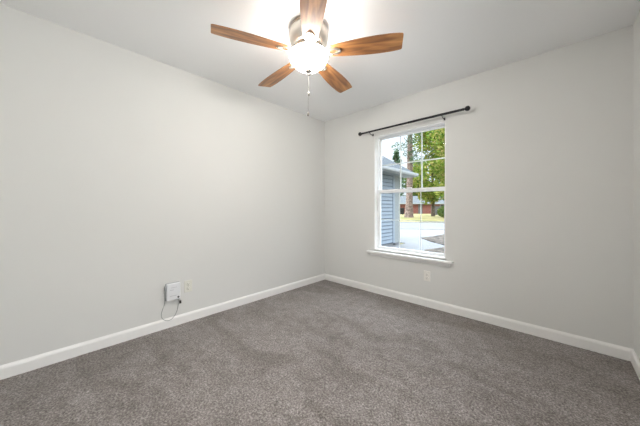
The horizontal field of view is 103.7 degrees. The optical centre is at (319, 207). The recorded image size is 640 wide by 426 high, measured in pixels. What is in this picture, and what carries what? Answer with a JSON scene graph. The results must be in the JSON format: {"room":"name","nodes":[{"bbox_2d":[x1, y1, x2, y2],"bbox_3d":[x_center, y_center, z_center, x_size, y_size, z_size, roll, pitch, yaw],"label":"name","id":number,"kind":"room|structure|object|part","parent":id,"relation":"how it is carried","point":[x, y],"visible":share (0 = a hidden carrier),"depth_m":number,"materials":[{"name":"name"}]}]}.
{"room":"empty bedroom","nodes":[
{"label":"empty bedroom","id":0,"kind":"room"},
{"bbox_2d":[0,3,324,365],"bbox_3d":[-1.131,-0.101,2.738,0.150,2.445,3.660,0,0,43],"label":"wall","id":1,"kind":"structure","parent":0,"point":[125,175],"depth_m":2.10,"materials":[{"name":"paint"}]},
{"bbox_2d":[0,273,324,379],"bbox_3d":[-1.075,1.073,2.678,0.015,0.089,3.350,0,0,43],"label":"baseboard","id":2,"kind":"structure","parent":1,"relation":"attached to","point":[11,369],"depth_m":2.12,"materials":[{"name":"white paint"}]},
{"bbox_2d":[161,281,180,320],"bbox_3d":[-1.377,0.875,2.334,0.047,0.341,0.169,0,0,43],"label":"box","id":3,"kind":"object","parent":1,"relation":"attached to","point":[172,291],"visible":1,"depth_m":2.32,"materials":[{"name":"white plastic"}]},
{"bbox_2d":[184,280,191,292],"bbox_3d":[-1.288,0.772,2.457,0.009,0.114,0.073,0,0,43],"label":"power outlet","id":4,"kind":"object","parent":1,"relation":"attached to","point":[187,284],"visible":1,"depth_m":2.45,"materials":[{"name":"white plastic"}]},
{"bbox_2d":[0,280,639,425],"bbox_3d":[0.019,1.117,1.643,3.027,0.005,3.350,0,0,43],"label":"floor","id":5,"kind":"structure","parent":0,"point":[324,352],"depth_m":1.66,"materials":[{"name":"grey carpet"}]},
{"bbox_2d":[0,0,639,121],"bbox_3d":[0.023,-1.398,1.646,3.327,0.150,3.660,0,0,43],"label":"ceiling","id":6,"kind":"structure","parent":0,"point":[445,41],"depth_m":1.90,"materials":[{"name":"white paint"}]},
{"bbox_2d":[211,0,403,115],"bbox_3d":[-0.099,-1.000,1.893,1.267,0.645,1.294,0,0,43],"label":"ceiling fan","id":7,"kind":"object","parent":6,"relation":"hanging from","point":[308,33],"visible":1,"depth_m":1.76,"materials":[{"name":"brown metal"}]},
{"bbox_3d":[-0.460,-1.134,1.697,0.510,0.006,0.151,0,12,-23],"label":"blade","id":8,"kind":"part","parent":7,"relation":"part of","materials":[{"name":"brown wood"}]},
{"bbox_3d":[-0.355,-1.134,2.167,0.151,0.006,0.510,-16,10,-40],"label":"blade","id":9,"kind":"part","parent":7,"relation":"part of","materials":[{"name":"brown wood"}]},
{"bbox_3d":[-0.084,-1.074,1.860,0.285,0.124,0.285,0,0,43],"label":"lamp shade","id":10,"kind":"part","parent":7,"relation":"part of","materials":[{"name":"white glass"}]},
{"bbox_3d":[-0.044,-1.134,1.452,0.151,0.006,0.510,12,-1,-5],"label":"blade","id":11,"kind":"part","parent":7,"relation":"part of","materials":[{"name":"brown wood"}]},
{"bbox_3d":[0.124,-1.134,2.213,0.151,0.006,0.510,-14,-7,30],"label":"blade","id":12,"kind":"part","parent":7,"relation":"part of","materials":[{"name":"brown wood"}]},
{"bbox_3d":[0.317,-1.134,1.772,0.510,0.006,0.151,0,-12,12],"label":"blade","id":13,"kind":"part","parent":7,"relation":"part of","materials":[{"name":"brown wood"}]},
{"bbox_2d":[325,25,632,348],"bbox_3d":[1.225,-0.101,2.918,3.027,2.445,0.160,0,0,43],"label":"wall","id":14,"kind":"structure","parent":0,"point":[539,165],"depth_m":2.24,"materials":[{"name":"paint"}]},
{"bbox_2d":[366,121,452,266],"bbox_3d":[1.060,-0.144,3.035,1.037,1.557,0.213,0,0,43],"label":"window","id":15,"kind":"structure","parent":14,"relation":"in","point":[381,251],"depth_m":3.09,"materials":[{"name":"white paint"}]},
{"bbox_3d":[1.060,0.570,3.035,1.037,0.049,0.213,0,0,43],"label":"sill","id":16,"kind":"part","parent":15,"relation":"part of","materials":[{"name":"white paint"}]},
{"bbox_3d":[1.094,0.160,3.064,0.835,0.775,0.028,0,0,43],"label":"sash","id":17,"kind":"part","parent":15,"relation":"part of","materials":[{"name":"white plastic"}]},
{"bbox_3d":[1.116,-0.547,3.087,0.835,0.729,0.028,0,0,43],"label":"sash","id":18,"kind":"part","parent":15,"relation":"part of","materials":[{"name":"white plastic"}]},
{"bbox_2d":[358,106,469,135],"bbox_3d":[1.014,-0.966,2.932,1.316,0.066,0.110,0,0,43],"label":"curtain rod","id":19,"kind":"object","parent":14,"relation":"attached to","point":[467,108],"visible":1,"depth_m":2.78,"materials":[{"name":"black metal"}]},
{"bbox_3d":[0.795,-0.973,3.098,0.645,0.022,0.022,0,0,43],"label":"rod","id":20,"kind":"part","parent":19,"relation":"part of","materials":[{"name":"black metal"}]},
{"bbox_3d":[1.220,-0.973,2.696,0.565,0.025,0.025,0,0,43],"label":"rod","id":21,"kind":"part","parent":19,"relation":"part of","materials":[{"name":"black metal"}]},
{"bbox_2d":[424,271,429,281],"bbox_3d":[1.201,0.774,2.825,0.070,0.114,0.009,0,0,43],"label":"power outlet","id":22,"kind":"object","parent":14,"relation":"attached to","point":[426,273],"visible":1,"depth_m":2.82,"materials":[{"name":"white plastic"}]},
{"bbox_2d":[325,274,631,360],"bbox_3d":[1.165,1.073,2.854,3.027,0.089,0.015,0,0,43],"label":"baseboard","id":23,"kind":"structure","parent":14,"relation":"attached to","point":[617,351],"depth_m":2.33,"materials":[{"name":"white paint"}]},
{"bbox_2d":[633,10,639,359],"bbox_3d":[1.166,-0.101,0.565,0.120,2.445,3.660,0,0,43],"label":"wall","id":24,"kind":"structure","parent":0,"point":[636,26],"depth_m":1.75,"materials":[{"name":"paint"}]},
{"bbox_2d":[631,349,639,379],"bbox_3d":[1.447,1.073,0.960,0.015,0.089,2.380,0,0,43],"label":"baseboard","id":25,"kind":"structure","parent":24,"relation":"attached to","point":[635,361],"depth_m":1.71,"materials":[{"name":"white paint"}]},
{"label":"outside","id":26,"kind":"structure","parent":0,"visible":0},
{"bbox_2d":[392,229,443,250],"bbox_3d":[2.340,1.411,8.262,16.739,0.100,15.527,0,0,13],"label":"driveway","id":27,"kind":"structure","parent":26,"point":[410,238],"depth_m":10.58,"materials":[{"name":"concrete"}]},
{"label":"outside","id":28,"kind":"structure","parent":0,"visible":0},
{"bbox_2d":[400,214,443,243],"bbox_3d":[33.936,1.437,61.542,210.000,0.100,129.700,0,0,43],"label":"lawn","id":29,"kind":"structure","parent":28,"point":[424,217],"depth_m":30.78,"materials":[{"name":"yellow plant"}]},
{"bbox_2d":[392,151,405,195],"bbox_3d":[20.189,-7.066,69.024,8.058,16.978,6.670,0,0,-17],"label":"conifer tree","id":30,"kind":"object","parent":29,"relation":"on","point":[396,158],"visible":0.26,"depth_m":68.23,"materials":[{"name":"green plant"}]},
{"bbox_2d":[381,156,418,246],"bbox_3d":[-0.765,-0.879,9.191,6.315,4.592,6.140,0,0,43],"label":"house wing","id":31,"kind":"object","parent":29,"relation":"on","point":[390,174],"visible":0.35,"depth_m":8.69,"materials":[{"name":"blue"}]},
{"bbox_3d":[2.780,0.072,9.093,0.040,2.590,0.390,0,0,43],"label":"panel","id":32,"kind":"part","parent":31,"relation":"part of","materials":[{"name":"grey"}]},
{"bbox_2d":[391,132,425,217],"bbox_3d":[11.903,-8.576,33.513,5.072,20.020,4.372,0,0,6],"label":"pine tree","id":33,"kind":"object","parent":29,"relation":"on","point":[409,155],"visible":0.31,"depth_m":33.55,"materials":[{"name":"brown plant"}]},
{"bbox_2d":[403,162,429,195],"bbox_3d":[28.025,-6.040,74.001,8.224,14.958,8.032,0,0,17],"label":"broadleaf tree","id":34,"kind":"object","parent":29,"relation":"on","point":[405,180],"visible":0.09,"depth_m":73.26,"materials":[{"name":"green plant"}]},
{"bbox_2d":[400,196,443,213],"bbox_3d":[19.821,-0.583,56.980,22.000,3.900,9.030,0,0,0],"label":"brick house","id":35,"kind":"structure","parent":29,"relation":"on","point":[425,209],"depth_m":52.98,"materials":[{"name":"red"}]},
{"bbox_3d":[21.143,0.367,52.971,0.900,2.000,0.070,0,0,0],"label":"door","id":36,"kind":"part","parent":35,"relation":"part of","materials":[{"name":"white wood"}]},
{"bbox_2d":[406,130,444,215],"bbox_3d":[16.799,-6.581,38.159,8.005,16.010,7.168,0,0,43],"label":"broadleaf tree","id":37,"kind":"object","parent":29,"relation":"on","point":[426,196],"visible":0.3,"depth_m":37.62,"materials":[{"name":"green plant"}]},
{"bbox_2d":[415,128,444,199],"bbox_3d":[15.144,-5.697,27.886,7.823,14.270,7.857,0,0,4],"label":"broadleaf tree","id":38,"kind":"object","parent":29,"relation":"on","point":[440,140],"visible":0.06,"depth_m":27.95,"materials":[{"name":"green plant"}]},
{"bbox_2d":[422,234,443,244],"bbox_3d":[6.698,1.362,10.784,3.630,0.050,5.690,0,0,43],"label":"mulch bed","id":39,"kind":"object","parent":29,"relation":"on","point":[439,239],"visible":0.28,"depth_m":10.49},
{"bbox_2d":[425,247,443,252],"bbox_3d":[4.923,1.362,4.679,6.820,0.050,7.000,0,0,43],"label":"mulch bed","id":40,"kind":"object","parent":29,"relation":"on","point":[441,249],"visible":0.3,"depth_m":7.75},
{"bbox_2d":[431,206,442,214],"bbox_3d":[26.355,0.582,43.496,14.135,1.570,0.123,0,0,0],"label":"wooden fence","id":41,"kind":"object","parent":29,"relation":"on","point":[436,207],"visible":0.08,"depth_m":43.48,"materials":[{"name":"brown wood"}]},
{"bbox_2d":[437,206,443,216],"bbox_3d":[16.921,0.623,33.917,2.105,1.750,2.237,0,0,43],"label":"shrub","id":42,"kind":"object","parent":29,"relation":"on","point":[441,209],"visible":0.41,"depth_m":33.94,"materials":[{"name":"green plant"}]},
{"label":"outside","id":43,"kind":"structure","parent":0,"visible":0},
{"bbox_2d":[400,222,443,228],"bbox_3d":[11.355,1.417,18.165,150.000,0.100,7.150,0,0,12],"label":"road","id":44,"kind":"structure","parent":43,"point":[403,225],"depth_m":18.75,"materials":[{"name":"grey asphalt"}]}
]}

